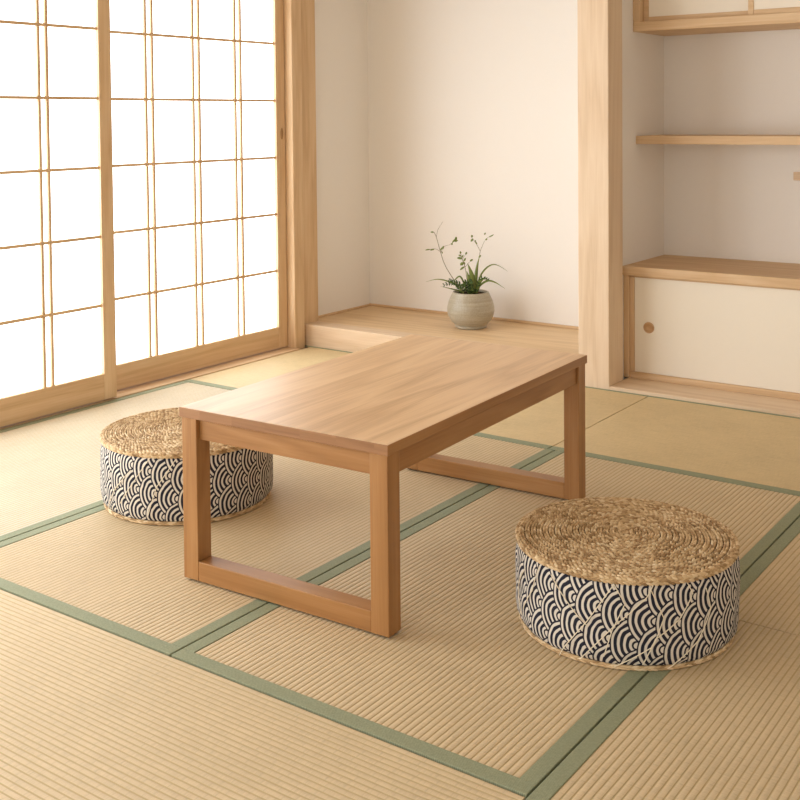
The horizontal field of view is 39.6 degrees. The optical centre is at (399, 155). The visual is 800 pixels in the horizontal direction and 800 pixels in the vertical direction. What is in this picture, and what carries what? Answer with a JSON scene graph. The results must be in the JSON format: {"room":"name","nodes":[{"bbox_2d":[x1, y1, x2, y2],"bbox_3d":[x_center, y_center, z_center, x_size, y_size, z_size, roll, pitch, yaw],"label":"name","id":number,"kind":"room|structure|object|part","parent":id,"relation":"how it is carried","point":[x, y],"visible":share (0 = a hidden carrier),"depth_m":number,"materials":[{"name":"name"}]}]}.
{"room":"japanese tatami room","nodes":[
{"label":"japanese tatami room","id":0,"kind":"room"},
{"bbox_2d":[315,0,369,315],"bbox_3d":[-1.956,-0.117,3.935,0.210,2.453,6.100,1,2,36],"label":"wall","id":1,"kind":"structure","parent":0,"point":[341,42],"depth_m":6.18,"materials":[{"name":"white paint"}]},
{"bbox_2d":[0,347,299,429],"bbox_3d":[-2.082,1.103,3.658,0.116,0.037,5.222,1,2,36],"label":"sill","id":2,"kind":"structure","parent":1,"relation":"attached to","point":[154,384],"depth_m":5.15,"materials":[{"name":"brown wood"}]},
{"bbox_2d":[0,0,116,426],"bbox_3d":[-1.583,0.065,4.250,0.030,1.975,1.200,1,2,36],"label":"screen","id":3,"kind":"object","parent":2,"relation":"on","point":[58,317],"visible":1,"depth_m":4.51,"materials":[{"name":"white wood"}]},
{"bbox_3d":[-1.575,0.997,4.282,0.029,0.111,1.068,1,2,36],"label":"rail","id":4,"kind":"part","parent":3,"relation":"part of","materials":[{"name":"brown wood"}]},
{"bbox_2d":[110,0,287,389],"bbox_3d":[-0.957,0.024,5.272,0.032,1.975,1.210,1,2,36],"label":"screen","id":5,"kind":"object","parent":2,"relation":"on","point":[197,86],"visible":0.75,"depth_m":5.26,"materials":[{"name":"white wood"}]},
{"bbox_3d":[-0.950,0.956,5.305,0.029,0.111,1.078,1,2,36],"label":"rail","id":6,"kind":"part","parent":5,"relation":"part of","materials":[{"name":"brown wood"}]},
{"bbox_2d":[367,0,799,379],"bbox_3d":[1.914,-0.173,4.558,5.700,2.453,0.784,1,2,36],"label":"wall","id":7,"kind":"structure","parent":0,"point":[473,104],"depth_m":5.73,"materials":[{"name":"white paint"}]},
{"bbox_2d":[283,0,304,349],"bbox_3d":[-0.582,-0.193,5.792,0.125,2.453,0.078,1,2,36],"label":"door frame","id":8,"kind":"structure","parent":7,"relation":"attached to","point":[294,227],"depth_m":5.76,"materials":[{"name":"brown wood"}]},
{"bbox_2d":[318,303,578,328],"bbox_3d":[0.345,0.876,5.718,1.651,0.013,0.532,1,2,36],"label":"baseboard","id":9,"kind":"structure","parent":7,"relation":"attached to","point":[369,304],"depth_m":6.10,"materials":[{"name":"brown wood"}]},
{"bbox_2d":[633,0,799,35],"bbox_3d":[1.595,-0.846,4.876,1.065,0.565,0.364,1,2,36],"label":"upper cabinet","id":10,"kind":"object","parent":7,"relation":"attached to","point":[654,17],"visible":1,"depth_m":4.89,"materials":[{"name":"brown wood"}]},
{"bbox_3d":[1.324,-0.847,4.908,0.518,0.480,0.020,1,2,36],"label":"door frame","id":11,"kind":"part","parent":10,"relation":"part of","materials":[{"name":"brown wood"}]},
{"bbox_3d":[1.324,-0.847,4.908,0.474,0.440,0.012,1,2,36],"label":"door","id":12,"kind":"part","parent":10,"relation":"part of","materials":[{"name":"beige paper"}]},
{"bbox_3d":[1.716,-0.840,4.598,0.545,0.480,0.020,1,2,36],"label":"door frame","id":13,"kind":"part","parent":10,"relation":"part of","materials":[{"name":"brown wood"}]},
{"bbox_3d":[1.716,-0.840,4.598,0.501,0.440,0.012,1,2,36],"label":"door","id":14,"kind":"part","parent":10,"relation":"part of","materials":[{"name":"beige paper"}]},
{"bbox_2d":[636,135,799,144],"bbox_3d":[1.611,-0.072,4.915,1.065,0.037,0.332,1,2,36],"label":"wall shelf","id":15,"kind":"object","parent":7,"relation":"attached to","point":[646,139],"visible":1,"depth_m":4.87,"materials":[{"name":"brown wood"}]},
{"bbox_2d":[793,172,799,179],"bbox_3d":[1.798,0.091,4.981,0.060,0.037,0.020,1,2,36],"label":"wooden block","id":16,"kind":"object","parent":7,"relation":"attached to","point":[796,175],"visible":1,"depth_m":4.98,"materials":[{"name":"beige wood"}]},
{"bbox_3d":[0.275,1.186,2.423,5.950,0.087,6.350,1,2,36],"label":"floor","id":17,"kind":"structure","parent":0,"visible":0},
{"bbox_2d":[0,381,230,541],"bbox_3d":[-1.120,1.082,4.040,0.998,0.034,1.832,1,2,36],"label":"mat","id":18,"kind":"object","parent":17,"relation":"on","point":[50,466],"visible":0.44,"depth_m":3.94,"materials":[{"name":"beige wicker"}]},
{"bbox_2d":[0,590,524,799],"bbox_3d":[-1.197,1.140,2.381,2.804,0.032,0.948,1,2,36],"label":"mat","id":19,"kind":"object","parent":17,"relation":"on","point":[88,712],"visible":1,"depth_m":2.14,"materials":[{"name":"beige wicker"}]},
{"bbox_2d":[0,435,553,656],"bbox_3d":[-0.346,1.094,3.487,0.895,0.034,1.832,1,2,36],"label":"mat","id":20,"kind":"object","parent":17,"relation":"on","point":[97,568],"visible":0.53,"depth_m":3.10,"materials":[{"name":"beige wicker"}]},
{"bbox_2d":[100,407,272,525],"bbox_3d":[-0.672,0.965,3.519,0.538,0.227,0.539,-1,2,-21],"label":"pouf","id":21,"kind":"object","parent":20,"relation":"on","point":[141,459],"visible":0.59,"depth_m":3.31,"materials":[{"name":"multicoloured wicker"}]},
{"bbox_3d":[-0.673,0.870,3.515,0.537,0.018,0.537,0,2,17],"label":"edge cord","id":22,"kind":"part","parent":21,"relation":"part of","materials":[{"name":"wicker"}]},
{"bbox_3d":[-0.671,1.073,3.522,0.520,0.012,0.520,0,2,17],"label":"edge cord","id":23,"kind":"part","parent":21,"relation":"part of","materials":[{"name":"wicker"}]},
{"bbox_2d":[301,0,317,323],"bbox_3d":[-0.527,-0.197,5.887,0.103,2.453,0.136,1,2,36],"label":"post","id":24,"kind":"object","parent":17,"relation":"on","point":[307,6],"visible":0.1,"depth_m":5.87,"materials":[{"name":"brown wood"}]},
{"bbox_2d":[185,347,646,448],"bbox_3d":[0.033,1.042,4.905,1.868,0.034,0.909,1,2,36],"label":"mat","id":25,"kind":"object","parent":17,"relation":"on","point":[540,425],"visible":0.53,"depth_m":4.64,"materials":[{"name":"beige wicker"}]},
{"bbox_2d":[305,345,799,418],"bbox_3d":[0.672,1.016,5.002,2.907,0.002,0.015,1,2,36],"label":"edging","id":26,"kind":"object","parent":25,"relation":"on","point":[305,345],"visible":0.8,"depth_m":4.65,"materials":[{"name":"beige wood"}]},
{"bbox_2d":[305,306,578,353],"bbox_3d":[0.310,0.957,5.671,1.651,0.146,0.654,1,2,36],"label":"platform","id":27,"kind":"object","parent":17,"relation":"on","point":[358,329],"visible":0.4,"depth_m":5.69,"materials":[{"name":"beige wood"}]},
{"bbox_2d":[426,222,506,329],"bbox_3d":[0.342,0.609,5.721,0.404,0.546,0.243,0,2,26],"label":"potted plant","id":28,"kind":"object","parent":27,"relation":"on","point":[471,307],"visible":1,"depth_m":5.65,"materials":[{"name":"green plant"}]},
{"bbox_3d":[0.244,0.539,5.716,0.218,0.404,0.028,-1,2,-2],"label":"stem","id":29,"kind":"part","parent":28,"relation":"part of","materials":[{"name":"green plant"}]},
{"bbox_3d":[0.356,0.663,5.681,0.032,0.159,0.065,-1,2,0],"label":"blade","id":30,"kind":"part","parent":28,"relation":"part of","materials":[{"name":"green plant"}]},
{"bbox_3d":[0.365,0.789,5.717,0.243,0.185,0.243,-1,2,0],"label":"pot","id":31,"kind":"part","parent":28,"relation":"part of","materials":[{"name":"ceramic"}]},
{"bbox_3d":[0.367,0.644,5.689,0.045,0.196,0.046,-1,2,0],"label":"blade","id":32,"kind":"part","parent":28,"relation":"part of","materials":[{"name":"green plant"}]},
{"bbox_3d":[0.392,0.625,5.705,0.035,0.230,0.014,-1,2,0],"label":"blade","id":33,"kind":"part","parent":28,"relation":"part of","materials":[{"name":"green plant"}]},
{"bbox_2d":[171,451,799,798],"bbox_3d":[0.389,1.105,2.962,0.901,0.034,1.832,1,2,36],"label":"mat","id":34,"kind":"object","parent":17,"relation":"on","point":[462,686],"visible":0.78,"depth_m":2.49,"materials":[{"name":"beige wicker"}]},
{"bbox_2d":[179,334,586,637],"bbox_3d":[0.007,0.859,3.169,0.650,0.451,1.117,1,2,33],"label":"table","id":35,"kind":"object","parent":34,"relation":"on","point":[383,410],"visible":0.99,"depth_m":2.87,"materials":[{"name":"brown wood"}]},
{"bbox_3d":[-0.529,0.884,2.889,0.050,0.421,0.050,1,2,33],"label":"leg","id":36,"kind":"part","parent":35,"relation":"part of","materials":[{"name":"brown wood"}]},
{"bbox_3d":[-0.280,1.073,2.734,0.540,0.051,0.049,1,2,33],"label":"foot rail","id":37,"kind":"part","parent":35,"relation":"part of","materials":[{"name":"brown wood"}]},
{"bbox_3d":[-0.034,0.891,2.566,0.050,0.421,0.050,1,2,33],"label":"leg","id":38,"kind":"part","parent":35,"relation":"part of","materials":[{"name":"brown wood"}]},
{"bbox_3d":[0.049,0.849,3.773,0.050,0.421,0.050,1,2,33],"label":"leg","id":39,"kind":"part","parent":35,"relation":"part of","materials":[{"name":"brown wood"}]},
{"bbox_3d":[0.297,1.037,3.618,0.540,0.051,0.049,1,2,33],"label":"foot rail","id":40,"kind":"part","parent":35,"relation":"part of","materials":[{"name":"brown wood"}]},
{"bbox_3d":[0.543,0.855,3.450,0.050,0.421,0.050,1,2,33],"label":"leg","id":41,"kind":"part","parent":35,"relation":"part of","materials":[{"name":"brown wood"}]},
{"bbox_2d":[515,497,739,670],"bbox_3d":[0.532,0.992,2.627,0.520,0.213,0.523,1,2,32],"label":"pouf","id":42,"kind":"object","parent":34,"relation":"on","point":[622,583],"visible":1,"depth_m":2.45,"materials":[{"name":"fabric"}]},
{"bbox_3d":[0.534,1.093,2.633,0.501,0.012,0.501,1,2,36],"label":"edge cord","id":43,"kind":"part","parent":42,"relation":"part of","materials":[{"name":"wicker"}]},
{"bbox_3d":[0.533,0.902,2.626,0.518,0.017,0.518,1,2,36],"label":"edge cord","id":44,"kind":"part","parent":42,"relation":"part of","materials":[{"name":"wicker"}]},
{"bbox_2d":[577,0,622,389],"bbox_3d":[0.884,-0.176,4.902,0.148,2.453,0.146,1,2,36],"label":"pillar","id":45,"kind":"structure","parent":17,"relation":"on","point":[600,214],"depth_m":4.86,"materials":[{"name":"beige wood"}]},
{"bbox_2d":[525,620,799,799],"bbox_3d":[0.588,1.148,1.650,0.939,0.034,1.833,1,2,36],"label":"mat","id":46,"kind":"object","parent":17,"relation":"on","point":[726,726],"visible":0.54,"depth_m":2.14,"materials":[{"name":"beige wicker"}]},
{"bbox_2d":[549,397,799,495],"bbox_3d":[1.560,1.065,3.815,1.875,0.034,0.909,1,2,36],"label":"mat","id":47,"kind":"object","parent":17,"relation":"on","point":[733,446],"visible":0.76,"depth_m":4.04,"materials":[{"name":"beige wicker"}]},
{"bbox_2d":[610,377,799,417],"bbox_3d":[1.401,1.032,4.627,1.044,0.049,0.219,1,2,36],"label":"platform","id":48,"kind":"object","parent":17,"relation":"on","point":[781,406],"depth_m":4.66,"materials":[{"name":"beige wood"}]},
{"bbox_2d":[623,255,799,400],"bbox_3d":[1.574,0.744,4.881,1.065,0.505,0.485,1,2,36],"label":"base cabinet","id":49,"kind":"object","parent":48,"relation":"on","point":[733,325],"visible":1,"depth_m":4.79,"materials":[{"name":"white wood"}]},
{"bbox_3d":[1.109,0.766,4.949,0.050,0.050,0.008,1,2,36],"label":"door pull","id":50,"kind":"part","parent":49,"relation":"part of","materials":[{"name":"brown wood"}]},
{"bbox_3d":[1.458,0.989,4.724,1.013,0.028,0.042,1,2,36],"label":"rail","id":51,"kind":"part","parent":49,"relation":"part of","materials":[{"name":"brown wood"}]},
{"bbox_3d":[1.457,0.549,4.713,1.013,0.018,0.030,1,2,36],"label":"head rail","id":52,"kind":"part","parent":49,"relation":"part of","materials":[{"name":"brown wood"}]},
{"bbox_2d":[739,517,799,635],"bbox_3d":[1.399,1.102,2.784,0.939,0.034,0.947,1,2,36],"label":"mat","id":53,"kind":"object","parent":17,"relation":"on","point":[770,589],"visible":0.61,"depth_m":2.80,"materials":[{"name":"beige wicker"}]}
]}

